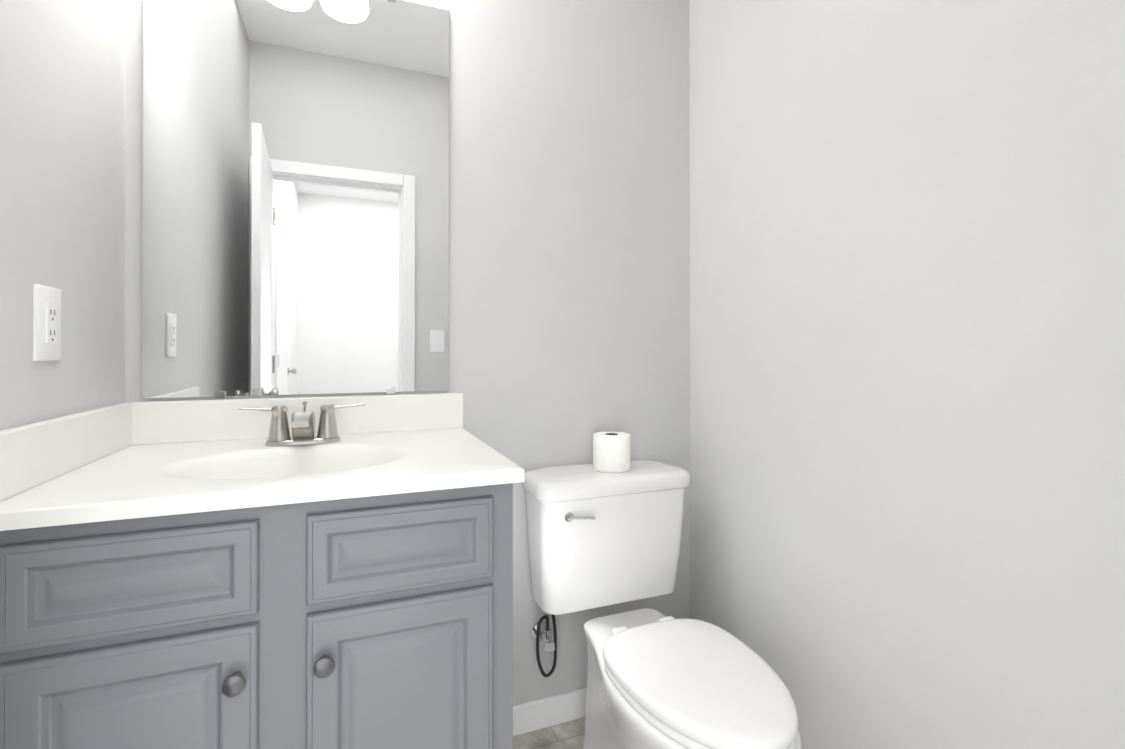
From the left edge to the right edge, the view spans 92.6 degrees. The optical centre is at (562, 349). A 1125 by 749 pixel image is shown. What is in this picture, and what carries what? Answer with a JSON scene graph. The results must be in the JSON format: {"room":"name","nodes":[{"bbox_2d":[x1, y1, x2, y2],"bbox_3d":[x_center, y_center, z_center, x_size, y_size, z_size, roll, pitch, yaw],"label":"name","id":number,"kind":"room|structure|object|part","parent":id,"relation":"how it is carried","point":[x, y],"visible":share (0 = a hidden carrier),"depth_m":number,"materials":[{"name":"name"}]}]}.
{"room":"bathroom","nodes":[
{"label":"bathroom","id":0,"kind":"room"},
{"bbox_2d":[0,0,126,430],"bbox_3d":[-0.772,-0.246,0.474,0.100,2.797,1.684,0,0,-22],"label":"wall","id":1,"kind":"structure","parent":0,"point":[63,146],"depth_m":1.00,"materials":[{"name":"paint"}]},
{"bbox_2d":[33,284,60,360],"bbox_3d":[-0.899,-0.045,0.942,0.010,0.130,0.084,0,0,-22],"label":"electrical outlet plate","id":2,"kind":"object","parent":1,"relation":"attached to","point":[46,323],"visible":1,"depth_m":0.93,"materials":[{"name":"paint"}]},
{"bbox_2d":[125,0,689,705],"bbox_3d":[-0.316,-0.240,1.615,1.790,2.797,0.100,0,0,-22],"label":"wall","id":3,"kind":"structure","parent":0,"point":[569,236],"depth_m":1.68,"materials":[{"name":"paint"}]},
{"bbox_2d":[142,0,448,398],"bbox_3d":[-0.665,-0.433,1.417,0.725,1.113,0.009,0,0,-22],"label":"mirror","id":4,"kind":"object","parent":3,"relation":"attached to","point":[295,234],"visible":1,"depth_m":1.40,"materials":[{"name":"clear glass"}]},
{"bbox_2d":[513,688,585,735],"bbox_3d":[0.058,1.117,1.694,0.770,0.085,0.014,0,0,-22],"label":"baseboard","id":5,"kind":"structure","parent":3,"relation":"attached to","point":[546,712],"depth_m":1.64,"materials":[{"name":"paint"}]},
{"bbox_2d":[513,717,584,748],"bbox_3d":[0.608,1.177,-0.557,1.910,0.060,4.804,0,0,-22],"label":"floor","id":6,"kind":"structure","parent":0,"point":[568,735],"depth_m":1.60,"materials":[{"name":"tile"}]},
{"bbox_2d":[0,393,523,748],"bbox_3d":[-0.548,0.640,1.127,0.798,1.032,0.622,0,0,-22],"label":"bathroom vanity","id":7,"kind":"object","parent":6,"relation":"on","point":[203,574],"visible":0.96,"depth_m":0.89,"materials":[{"name":"paint"}]},
{"bbox_3d":[-0.455,0.644,0.873,0.700,0.738,0.019,0,0,-22],"label":"door","id":8,"kind":"part","parent":7,"relation":"part of","materials":[{"name":"paint"}]},
{"bbox_3d":[-0.446,0.513,0.850,0.159,0.033,0.031,0,0,-22],"label":"knob","id":9,"kind":"part","parent":7,"relation":"part of","materials":[{"name":"grey metal"}]},
{"bbox_2d":[238,401,364,445],"bbox_3d":[-0.603,0.175,1.247,0.273,0.098,0.141,0,0,-22],"label":"faucet","id":10,"kind":"object","parent":7,"relation":"on","point":[303,426],"visible":1,"depth_m":1.25,"materials":[{"name":"silver metal"}]},
{"bbox_2d":[522,459,801,748],"bbox_3d":[0.245,0.760,1.336,0.494,0.796,0.822,0,0,-22],"label":"toilet","id":11,"kind":"object","parent":6,"relation":"on","point":[656,679],"visible":1,"depth_m":1.45,"materials":[{"name":"ceramic"}]},
{"bbox_3d":[0.048,0.461,1.478,0.084,0.026,0.024,0,0,-22],"label":"lever","id":12,"kind":"part","parent":11,"relation":"part of","materials":[{"name":"silver metal"}]},
{"bbox_2d":[593,432,630,472],"bbox_3d":[0.149,0.310,1.631,0.114,0.105,0.114,0,0,-22],"label":"toilet paper","id":13,"kind":"object","parent":11,"relation":"on","point":[611,452],"visible":1,"depth_m":1.58,"materials":[{"name":"paper"}]},
{"bbox_3d":[0.297,0.720,1.176,0.338,0.051,0.486,0,0,-22],"label":"seat","id":14,"kind":"part","parent":11,"relation":"part of","materials":[{"name":"plastic"}]},
{"bbox_2d":[689,0,1124,748],"bbox_3d":[0.798,-0.242,1.098,0.100,2.797,1.684,0,0,-22],"label":"wall","id":15,"kind":"structure","parent":0,"point":[907,374],"depth_m":1.12,"materials":[{"name":"paint"}]}
]}

